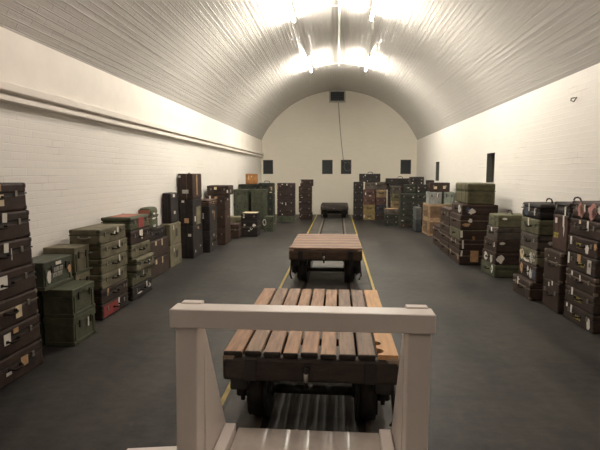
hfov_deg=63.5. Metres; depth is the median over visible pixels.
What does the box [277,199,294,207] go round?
suitcase
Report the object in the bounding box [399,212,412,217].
suitcase
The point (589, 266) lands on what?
suitcase
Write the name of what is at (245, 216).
suitcase
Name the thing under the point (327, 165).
window
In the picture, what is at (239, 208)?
storage chest
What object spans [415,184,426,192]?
suitcase
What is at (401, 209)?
suitcase
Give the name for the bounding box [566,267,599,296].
suitcase
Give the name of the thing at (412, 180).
suitcase
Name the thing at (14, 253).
suitcase
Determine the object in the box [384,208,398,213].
suitcase
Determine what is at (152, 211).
trunk
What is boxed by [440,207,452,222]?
trunk
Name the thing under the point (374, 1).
strip light
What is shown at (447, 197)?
storage chest
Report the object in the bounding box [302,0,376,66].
conduit
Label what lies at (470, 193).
trunk
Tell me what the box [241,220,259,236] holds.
trunk
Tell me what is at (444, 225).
suitcase
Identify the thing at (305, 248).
trolley
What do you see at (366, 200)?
suitcase
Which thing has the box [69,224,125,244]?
suitcase
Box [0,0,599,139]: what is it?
ceiling
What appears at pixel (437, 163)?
window
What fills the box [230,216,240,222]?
storage chest
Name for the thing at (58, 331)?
storage chest
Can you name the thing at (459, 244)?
suitcase
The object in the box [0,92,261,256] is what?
wall
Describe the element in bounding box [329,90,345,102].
air vent
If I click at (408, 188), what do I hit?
suitcase
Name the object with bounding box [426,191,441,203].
storage chest
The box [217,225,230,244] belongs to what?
trunk
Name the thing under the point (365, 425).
track rail
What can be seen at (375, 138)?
wall
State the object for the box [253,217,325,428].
track rail
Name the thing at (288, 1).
strip light
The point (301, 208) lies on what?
suitcase
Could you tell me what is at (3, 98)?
trim
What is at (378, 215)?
suitcase
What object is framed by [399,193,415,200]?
suitcase
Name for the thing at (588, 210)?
suitcase
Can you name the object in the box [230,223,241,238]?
trunk
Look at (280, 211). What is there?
suitcase
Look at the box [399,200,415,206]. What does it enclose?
suitcase
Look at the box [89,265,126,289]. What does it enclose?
suitcase
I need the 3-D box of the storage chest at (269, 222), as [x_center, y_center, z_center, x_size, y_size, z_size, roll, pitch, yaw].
[-0.848,-0.040,13.548,0.339,0.418,0.360,0,6,4]
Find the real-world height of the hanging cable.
2.598 m
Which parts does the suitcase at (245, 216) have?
lid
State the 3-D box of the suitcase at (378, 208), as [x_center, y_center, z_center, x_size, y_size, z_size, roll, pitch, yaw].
[2.808,-0.580,16.895,0.363,0.261,0.446,0,6,4]
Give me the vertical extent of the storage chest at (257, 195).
0.381 m
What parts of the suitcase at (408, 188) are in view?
lid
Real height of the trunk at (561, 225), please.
0.422 m
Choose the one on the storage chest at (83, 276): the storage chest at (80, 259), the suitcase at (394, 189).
the storage chest at (80, 259)
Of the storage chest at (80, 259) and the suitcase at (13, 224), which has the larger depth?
the storage chest at (80, 259)
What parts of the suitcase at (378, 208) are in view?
lid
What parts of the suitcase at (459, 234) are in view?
lid, painted panel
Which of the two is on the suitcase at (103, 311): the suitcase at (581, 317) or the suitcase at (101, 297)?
the suitcase at (101, 297)
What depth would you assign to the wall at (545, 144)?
7.48 m
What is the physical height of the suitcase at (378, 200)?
0.261 m
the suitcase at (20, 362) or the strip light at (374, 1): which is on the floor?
the suitcase at (20, 362)
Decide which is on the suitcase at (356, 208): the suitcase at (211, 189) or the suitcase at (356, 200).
the suitcase at (356, 200)
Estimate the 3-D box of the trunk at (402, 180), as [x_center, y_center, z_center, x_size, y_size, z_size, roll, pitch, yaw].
[3.354,-1.512,16.337,0.903,0.257,0.410,0,6,4]
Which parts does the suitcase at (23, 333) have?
handle, lid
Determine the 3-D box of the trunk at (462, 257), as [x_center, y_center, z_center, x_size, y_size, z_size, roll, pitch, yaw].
[3.036,0.534,8.895,0.516,0.259,0.807,0,6,4]
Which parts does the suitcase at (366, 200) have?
lid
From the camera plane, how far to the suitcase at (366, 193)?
16.70 m
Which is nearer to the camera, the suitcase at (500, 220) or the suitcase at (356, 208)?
the suitcase at (500, 220)
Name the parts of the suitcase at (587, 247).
lid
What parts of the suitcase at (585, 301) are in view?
lid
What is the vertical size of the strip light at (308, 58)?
0.538 m
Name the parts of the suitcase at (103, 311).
painted panel, lid, painted panel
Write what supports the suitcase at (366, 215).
on the floor
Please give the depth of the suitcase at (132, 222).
6.11 m
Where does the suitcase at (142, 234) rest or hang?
on the suitcase at (138, 249)
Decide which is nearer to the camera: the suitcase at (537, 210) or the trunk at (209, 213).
the suitcase at (537, 210)
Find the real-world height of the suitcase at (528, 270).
0.197 m
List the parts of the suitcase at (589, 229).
lid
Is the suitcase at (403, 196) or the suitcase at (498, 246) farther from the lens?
the suitcase at (403, 196)
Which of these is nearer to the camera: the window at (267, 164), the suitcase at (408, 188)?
the suitcase at (408, 188)
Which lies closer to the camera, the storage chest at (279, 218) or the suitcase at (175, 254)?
the suitcase at (175, 254)
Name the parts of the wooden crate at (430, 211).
corner post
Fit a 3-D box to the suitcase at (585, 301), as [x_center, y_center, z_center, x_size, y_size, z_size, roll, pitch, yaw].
[3.138,0.783,5.123,0.466,0.186,0.625,0,6,4]
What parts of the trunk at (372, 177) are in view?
lid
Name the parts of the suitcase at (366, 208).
lid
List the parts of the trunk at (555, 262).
lid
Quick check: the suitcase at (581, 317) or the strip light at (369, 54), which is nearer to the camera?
the suitcase at (581, 317)
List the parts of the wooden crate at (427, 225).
corner post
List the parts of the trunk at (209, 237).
lid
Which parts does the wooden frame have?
board, post, deck panel, post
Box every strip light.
[287,0,295,22]
[306,55,311,71]
[364,53,370,85]
[370,0,376,20]
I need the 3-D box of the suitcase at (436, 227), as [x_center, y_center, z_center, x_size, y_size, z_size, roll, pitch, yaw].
[3.248,0.116,10.752,0.505,0.199,0.883,0,6,4]
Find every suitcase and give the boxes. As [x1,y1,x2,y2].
[0,183,26,212]
[0,210,30,241]
[0,237,32,271]
[0,262,35,300]
[0,288,37,330]
[0,314,40,359]
[0,339,42,388]
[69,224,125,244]
[88,237,127,259]
[89,251,127,274]
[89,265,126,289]
[94,278,127,304]
[95,292,128,319]
[101,214,149,231]
[125,227,149,245]
[126,252,154,272]
[127,239,150,259]
[127,266,151,286]
[127,277,151,300]
[150,226,164,240]
[150,236,168,258]
[151,253,168,278]
[160,221,180,246]
[162,192,178,222]
[168,242,181,267]
[202,199,216,205]
[207,185,233,194]
[241,212,259,220]
[246,174,257,183]
[277,183,294,190]
[277,191,294,199]
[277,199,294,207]
[277,208,295,215]
[299,186,311,192]
[299,193,311,198]
[299,199,311,205]
[299,206,311,211]
[299,212,312,218]
[300,179,312,185]
[353,182,362,189]
[353,189,362,196]
[353,197,362,204]
[353,204,362,211]
[353,212,362,219]
[363,189,374,196]
[363,197,374,204]
[363,204,374,211]
[363,212,374,219]
[375,190,386,196]
[375,197,386,204]
[375,204,385,211]
[375,212,383,219]
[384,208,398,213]
[384,214,398,219]
[384,219,398,225]
[390,193,399,200]
[390,201,398,208]
[391,186,400,193]
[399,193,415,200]
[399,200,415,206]
[399,206,412,212]
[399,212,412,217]
[399,217,412,223]
[399,223,412,227]
[403,184,415,192]
[409,177,423,183]
[413,206,421,219]
[413,218,420,231]
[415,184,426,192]
[416,193,425,200]
[416,201,425,209]
[428,182,449,191]
[433,224,440,235]
[440,219,449,232]
[440,229,449,242]
[449,225,486,239]
[449,235,483,249]
[452,202,497,214]
[481,259,518,277]
[482,248,519,264]
[484,236,520,252]
[486,225,521,239]
[488,210,522,227]
[513,274,542,300]
[519,245,544,266]
[519,259,543,282]
[520,231,552,251]
[521,198,555,219]
[521,216,553,235]
[554,196,581,215]
[564,300,599,333]
[565,284,599,315]
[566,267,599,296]
[567,251,599,278]
[568,234,599,259]
[570,217,599,241]
[572,201,599,221]
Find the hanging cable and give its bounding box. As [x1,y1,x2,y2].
[338,103,350,170]
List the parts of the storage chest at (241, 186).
lid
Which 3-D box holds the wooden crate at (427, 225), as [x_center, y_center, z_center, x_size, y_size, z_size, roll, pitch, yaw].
[3.507,0.040,12.842,0.471,0.409,0.760,0,6,4]
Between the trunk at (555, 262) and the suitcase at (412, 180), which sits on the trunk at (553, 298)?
the trunk at (555, 262)
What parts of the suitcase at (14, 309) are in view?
handle, lid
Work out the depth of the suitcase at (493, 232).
7.42 m
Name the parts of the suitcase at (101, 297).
lid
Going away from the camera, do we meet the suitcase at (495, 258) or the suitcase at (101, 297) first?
the suitcase at (101, 297)
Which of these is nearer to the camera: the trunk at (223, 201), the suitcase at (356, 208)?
the trunk at (223, 201)
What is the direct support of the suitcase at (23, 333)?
on the suitcase at (20, 362)
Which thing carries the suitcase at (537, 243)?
on the suitcase at (528, 255)
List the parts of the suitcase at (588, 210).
lid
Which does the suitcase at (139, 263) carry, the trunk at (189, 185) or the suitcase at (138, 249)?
the suitcase at (138, 249)
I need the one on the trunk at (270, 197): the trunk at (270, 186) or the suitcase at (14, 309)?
the trunk at (270, 186)
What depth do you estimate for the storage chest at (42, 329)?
4.55 m
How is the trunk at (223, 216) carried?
on the trunk at (224, 233)
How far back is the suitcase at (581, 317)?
5.05 m
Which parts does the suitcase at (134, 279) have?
lid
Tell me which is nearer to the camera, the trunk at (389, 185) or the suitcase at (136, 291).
the suitcase at (136, 291)
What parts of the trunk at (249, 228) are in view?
lid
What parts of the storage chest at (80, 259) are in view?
lid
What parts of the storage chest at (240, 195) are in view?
lid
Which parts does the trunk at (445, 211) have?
lid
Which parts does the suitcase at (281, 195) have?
lid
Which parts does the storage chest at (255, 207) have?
lid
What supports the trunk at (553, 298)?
on the floor
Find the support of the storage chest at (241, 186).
on the storage chest
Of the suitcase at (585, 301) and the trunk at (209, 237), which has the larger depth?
the trunk at (209, 237)
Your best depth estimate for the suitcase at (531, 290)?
6.18 m
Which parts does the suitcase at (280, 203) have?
lid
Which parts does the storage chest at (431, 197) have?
lid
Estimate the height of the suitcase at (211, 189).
0.214 m
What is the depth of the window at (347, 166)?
18.84 m
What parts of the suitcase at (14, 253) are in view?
handle, lid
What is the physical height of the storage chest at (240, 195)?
0.381 m
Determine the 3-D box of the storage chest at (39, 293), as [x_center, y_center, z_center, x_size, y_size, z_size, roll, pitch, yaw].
[-2.510,0.706,4.700,0.230,0.266,0.382,1,6,5]
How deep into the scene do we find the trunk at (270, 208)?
14.55 m
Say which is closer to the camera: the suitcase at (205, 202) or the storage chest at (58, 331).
the storage chest at (58, 331)
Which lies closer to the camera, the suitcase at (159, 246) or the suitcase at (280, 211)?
the suitcase at (159, 246)
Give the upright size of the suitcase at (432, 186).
0.234 m
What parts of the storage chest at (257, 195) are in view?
lid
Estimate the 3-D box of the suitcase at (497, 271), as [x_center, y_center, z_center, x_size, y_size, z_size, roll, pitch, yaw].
[3.233,0.687,7.767,0.546,0.193,0.603,0,6,1]
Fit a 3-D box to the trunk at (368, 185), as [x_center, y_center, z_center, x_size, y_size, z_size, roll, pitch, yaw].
[2.698,-1.363,16.815,0.863,0.261,0.396,0,6,4]
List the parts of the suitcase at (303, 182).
lid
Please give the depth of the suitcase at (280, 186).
15.94 m
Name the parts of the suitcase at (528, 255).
lid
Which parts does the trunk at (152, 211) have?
painted panel, lid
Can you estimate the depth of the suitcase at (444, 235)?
9.77 m
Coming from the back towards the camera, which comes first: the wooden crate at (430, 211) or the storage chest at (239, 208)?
the storage chest at (239, 208)
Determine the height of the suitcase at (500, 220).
0.261 m
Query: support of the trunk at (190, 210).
on the trunk at (191, 236)
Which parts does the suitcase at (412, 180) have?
lid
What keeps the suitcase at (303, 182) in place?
on the suitcase at (302, 189)
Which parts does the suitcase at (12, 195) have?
lid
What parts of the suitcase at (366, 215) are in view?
lid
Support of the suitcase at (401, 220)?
on the suitcase at (400, 225)
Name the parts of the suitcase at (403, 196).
lid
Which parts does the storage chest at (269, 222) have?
lid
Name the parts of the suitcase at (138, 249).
lid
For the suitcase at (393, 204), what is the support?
on the suitcase
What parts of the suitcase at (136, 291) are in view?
lid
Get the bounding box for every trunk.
[138,207,158,229]
[178,173,201,198]
[179,198,201,225]
[181,223,202,258]
[202,205,216,230]
[203,228,217,252]
[205,195,229,209]
[217,209,229,226]
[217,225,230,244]
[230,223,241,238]
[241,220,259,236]
[258,181,274,193]
[267,194,274,204]
[267,204,274,215]
[359,172,379,181]
[365,182,387,189]
[385,176,408,183]
[388,184,403,191]
[433,233,439,247]
[439,238,448,255]
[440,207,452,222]
[449,212,487,229]
[449,244,482,264]
[455,182,495,204]
[542,277,565,313]
[543,248,567,283]
[552,214,571,252]
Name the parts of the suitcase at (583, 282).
lid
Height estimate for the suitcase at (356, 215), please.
0.261 m
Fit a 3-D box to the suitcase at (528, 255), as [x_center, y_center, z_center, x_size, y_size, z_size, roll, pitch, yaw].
[3.196,0.404,6.344,0.506,0.197,0.595,0,6,4]
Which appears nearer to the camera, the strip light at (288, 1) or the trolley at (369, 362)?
the trolley at (369, 362)
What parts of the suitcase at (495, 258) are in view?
lid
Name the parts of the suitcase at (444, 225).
lid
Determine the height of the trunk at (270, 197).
0.329 m
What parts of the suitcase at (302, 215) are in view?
lid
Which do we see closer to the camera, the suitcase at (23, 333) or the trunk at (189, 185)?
the suitcase at (23, 333)
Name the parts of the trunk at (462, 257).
lid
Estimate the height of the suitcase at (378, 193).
0.261 m
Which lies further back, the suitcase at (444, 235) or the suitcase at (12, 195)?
the suitcase at (444, 235)
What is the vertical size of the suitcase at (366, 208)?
0.261 m
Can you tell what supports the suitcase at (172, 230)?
on the suitcase at (175, 254)
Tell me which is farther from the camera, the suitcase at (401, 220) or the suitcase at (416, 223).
the suitcase at (401, 220)
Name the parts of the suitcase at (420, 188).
lid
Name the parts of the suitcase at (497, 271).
lid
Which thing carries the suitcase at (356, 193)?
on the suitcase at (356, 200)
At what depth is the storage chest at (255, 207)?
13.92 m
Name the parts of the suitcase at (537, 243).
lid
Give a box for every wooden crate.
[422,218,439,235]
[423,202,444,219]
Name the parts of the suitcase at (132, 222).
painted panel, lid, painted panel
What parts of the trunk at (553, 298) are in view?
lid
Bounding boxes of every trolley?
[222,288,399,426]
[289,234,361,281]
[321,203,347,217]
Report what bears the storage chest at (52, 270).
on the storage chest at (39, 293)
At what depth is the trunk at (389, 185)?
16.17 m
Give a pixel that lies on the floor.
(509, 371)
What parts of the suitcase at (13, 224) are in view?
lid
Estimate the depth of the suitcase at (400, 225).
14.28 m
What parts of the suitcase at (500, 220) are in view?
lid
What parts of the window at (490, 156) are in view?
pane frame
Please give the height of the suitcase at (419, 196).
0.253 m
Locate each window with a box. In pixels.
[263,160,272,173]
[322,160,332,173]
[341,160,350,173]
[400,160,410,173]
[435,162,438,180]
[486,153,494,182]
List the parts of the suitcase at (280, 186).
lid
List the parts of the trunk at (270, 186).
lid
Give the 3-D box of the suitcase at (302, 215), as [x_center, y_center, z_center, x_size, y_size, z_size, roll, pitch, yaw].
[0.213,-0.343,17.275,0.453,0.234,0.446,0,6,4]
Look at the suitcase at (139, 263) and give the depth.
6.22 m
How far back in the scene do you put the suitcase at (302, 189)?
17.00 m
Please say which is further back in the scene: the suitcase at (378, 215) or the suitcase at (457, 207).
the suitcase at (378, 215)
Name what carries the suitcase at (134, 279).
on the suitcase at (136, 291)
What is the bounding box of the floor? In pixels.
[0,214,599,449]
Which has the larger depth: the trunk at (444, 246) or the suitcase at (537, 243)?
the trunk at (444, 246)
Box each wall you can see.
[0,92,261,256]
[261,91,416,214]
[416,63,599,213]
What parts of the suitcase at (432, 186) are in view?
lid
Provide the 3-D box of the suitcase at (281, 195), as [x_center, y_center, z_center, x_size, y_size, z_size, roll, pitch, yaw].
[-0.456,-0.990,16.149,0.583,0.271,0.446,0,6,4]
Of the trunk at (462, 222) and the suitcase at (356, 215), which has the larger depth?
the suitcase at (356, 215)
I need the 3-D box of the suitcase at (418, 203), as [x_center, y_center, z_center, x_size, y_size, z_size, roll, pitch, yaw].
[3.703,-0.613,14.915,0.313,0.253,0.446,1,6,5]
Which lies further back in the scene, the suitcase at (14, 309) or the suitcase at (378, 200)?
the suitcase at (378, 200)
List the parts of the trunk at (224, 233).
lid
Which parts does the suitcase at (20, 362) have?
handle, lid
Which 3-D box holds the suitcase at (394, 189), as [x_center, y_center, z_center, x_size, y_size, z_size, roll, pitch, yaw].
[3.098,-1.139,15.653,0.303,0.239,0.446,1,6,5]
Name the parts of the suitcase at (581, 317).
lid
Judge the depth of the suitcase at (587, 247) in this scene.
5.02 m
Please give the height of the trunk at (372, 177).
0.347 m
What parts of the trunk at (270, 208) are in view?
lid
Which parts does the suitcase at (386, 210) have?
lid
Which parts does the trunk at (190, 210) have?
lid, painted panel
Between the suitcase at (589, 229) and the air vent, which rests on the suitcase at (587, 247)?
the suitcase at (589, 229)
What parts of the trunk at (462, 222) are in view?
lid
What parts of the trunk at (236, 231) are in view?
lid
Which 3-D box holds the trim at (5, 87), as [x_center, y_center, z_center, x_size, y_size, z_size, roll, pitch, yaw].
[-2.451,-1.464,6.593,0.150,0.075,25.000,0,6,4]
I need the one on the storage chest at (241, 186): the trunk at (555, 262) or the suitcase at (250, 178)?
the suitcase at (250, 178)
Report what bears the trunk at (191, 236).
on the floor
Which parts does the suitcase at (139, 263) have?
lid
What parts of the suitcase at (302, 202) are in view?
lid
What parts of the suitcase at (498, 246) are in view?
lid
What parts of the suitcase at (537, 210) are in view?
lid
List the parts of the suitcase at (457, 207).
lid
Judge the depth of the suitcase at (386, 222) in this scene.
14.90 m
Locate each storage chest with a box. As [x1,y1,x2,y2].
[32,254,73,290]
[36,291,43,316]
[39,315,44,344]
[41,280,94,317]
[43,244,89,275]
[43,307,96,345]
[73,270,89,279]
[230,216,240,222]
[234,189,250,202]
[234,202,250,215]
[239,184,258,188]
[251,189,267,202]
[251,202,267,215]
[260,215,267,228]
[263,216,275,231]
[277,215,295,221]
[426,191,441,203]
[442,192,454,203]
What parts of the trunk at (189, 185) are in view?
lid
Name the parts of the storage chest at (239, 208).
lid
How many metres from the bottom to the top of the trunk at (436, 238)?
0.249 m
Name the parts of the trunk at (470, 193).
lid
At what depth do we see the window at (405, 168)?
18.66 m
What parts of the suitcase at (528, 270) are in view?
lid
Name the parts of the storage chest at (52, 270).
lid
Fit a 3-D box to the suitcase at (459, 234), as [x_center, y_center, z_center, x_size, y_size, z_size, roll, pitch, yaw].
[3.036,0.138,8.853,0.516,0.181,0.807,0,6,4]
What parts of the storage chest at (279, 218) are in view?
lid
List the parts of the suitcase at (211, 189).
lid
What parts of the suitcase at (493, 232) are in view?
lid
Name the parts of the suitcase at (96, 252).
lid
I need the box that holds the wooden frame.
[127,300,435,449]
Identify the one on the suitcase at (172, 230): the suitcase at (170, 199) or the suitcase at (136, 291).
the suitcase at (170, 199)
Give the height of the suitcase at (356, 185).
0.261 m
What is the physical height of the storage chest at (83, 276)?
0.283 m
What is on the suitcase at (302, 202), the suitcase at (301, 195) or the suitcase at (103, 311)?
the suitcase at (301, 195)
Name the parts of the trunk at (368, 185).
lid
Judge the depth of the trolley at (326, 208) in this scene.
17.34 m
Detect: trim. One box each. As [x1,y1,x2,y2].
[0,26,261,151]
[0,80,263,154]
[0,93,263,156]
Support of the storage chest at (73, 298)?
on the storage chest at (58, 331)
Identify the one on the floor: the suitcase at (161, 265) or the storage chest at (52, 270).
the suitcase at (161, 265)
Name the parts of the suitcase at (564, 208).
lid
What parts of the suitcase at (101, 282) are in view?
lid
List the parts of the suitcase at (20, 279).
handle, lid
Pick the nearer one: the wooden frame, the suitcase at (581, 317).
the wooden frame
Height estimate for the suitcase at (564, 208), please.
0.217 m
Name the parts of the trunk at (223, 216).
lid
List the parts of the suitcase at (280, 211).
lid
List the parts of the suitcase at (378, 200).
lid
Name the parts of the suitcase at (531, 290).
lid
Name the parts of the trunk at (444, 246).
lid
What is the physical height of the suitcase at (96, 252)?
0.166 m
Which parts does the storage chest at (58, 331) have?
lid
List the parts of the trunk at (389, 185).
lid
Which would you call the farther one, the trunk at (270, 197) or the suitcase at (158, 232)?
the trunk at (270, 197)
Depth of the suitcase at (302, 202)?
17.05 m
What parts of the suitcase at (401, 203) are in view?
lid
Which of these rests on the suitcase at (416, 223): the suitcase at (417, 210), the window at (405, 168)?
the suitcase at (417, 210)
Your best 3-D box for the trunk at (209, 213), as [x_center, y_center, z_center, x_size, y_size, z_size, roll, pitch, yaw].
[-1.993,-0.155,10.084,0.406,0.499,0.606,0,6,4]
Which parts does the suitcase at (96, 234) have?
lid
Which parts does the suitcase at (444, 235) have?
lid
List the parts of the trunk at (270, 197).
lid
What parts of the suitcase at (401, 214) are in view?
lid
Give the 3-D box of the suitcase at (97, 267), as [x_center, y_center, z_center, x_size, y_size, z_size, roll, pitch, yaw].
[-2.277,0.429,5.600,0.386,0.166,0.748,0,6,5]
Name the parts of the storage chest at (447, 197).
lid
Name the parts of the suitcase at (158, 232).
lid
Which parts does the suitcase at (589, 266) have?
lid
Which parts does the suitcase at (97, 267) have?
lid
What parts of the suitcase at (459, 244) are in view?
lid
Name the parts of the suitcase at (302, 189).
lid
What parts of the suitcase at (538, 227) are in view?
lid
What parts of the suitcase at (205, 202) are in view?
lid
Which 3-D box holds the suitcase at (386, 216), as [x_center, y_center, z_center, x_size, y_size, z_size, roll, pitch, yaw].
[2.835,-0.257,15.071,0.423,0.169,0.466,1,6,5]
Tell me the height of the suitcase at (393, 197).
0.239 m
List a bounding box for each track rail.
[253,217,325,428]
[341,215,373,432]
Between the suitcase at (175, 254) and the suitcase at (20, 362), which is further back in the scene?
the suitcase at (175, 254)
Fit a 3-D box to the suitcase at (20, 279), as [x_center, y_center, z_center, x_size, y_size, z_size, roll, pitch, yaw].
[-2.412,0.451,3.671,0.496,0.218,0.715,0,6,4]
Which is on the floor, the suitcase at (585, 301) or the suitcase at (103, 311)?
the suitcase at (103, 311)
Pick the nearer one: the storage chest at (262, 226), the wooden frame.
the wooden frame
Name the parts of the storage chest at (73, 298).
lid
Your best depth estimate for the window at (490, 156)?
9.81 m
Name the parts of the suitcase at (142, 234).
lid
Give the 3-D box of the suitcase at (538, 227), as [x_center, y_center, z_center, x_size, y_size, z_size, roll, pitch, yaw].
[3.195,0.008,6.302,0.505,0.201,0.593,0,6,4]
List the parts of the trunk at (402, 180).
lid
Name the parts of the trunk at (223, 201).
lid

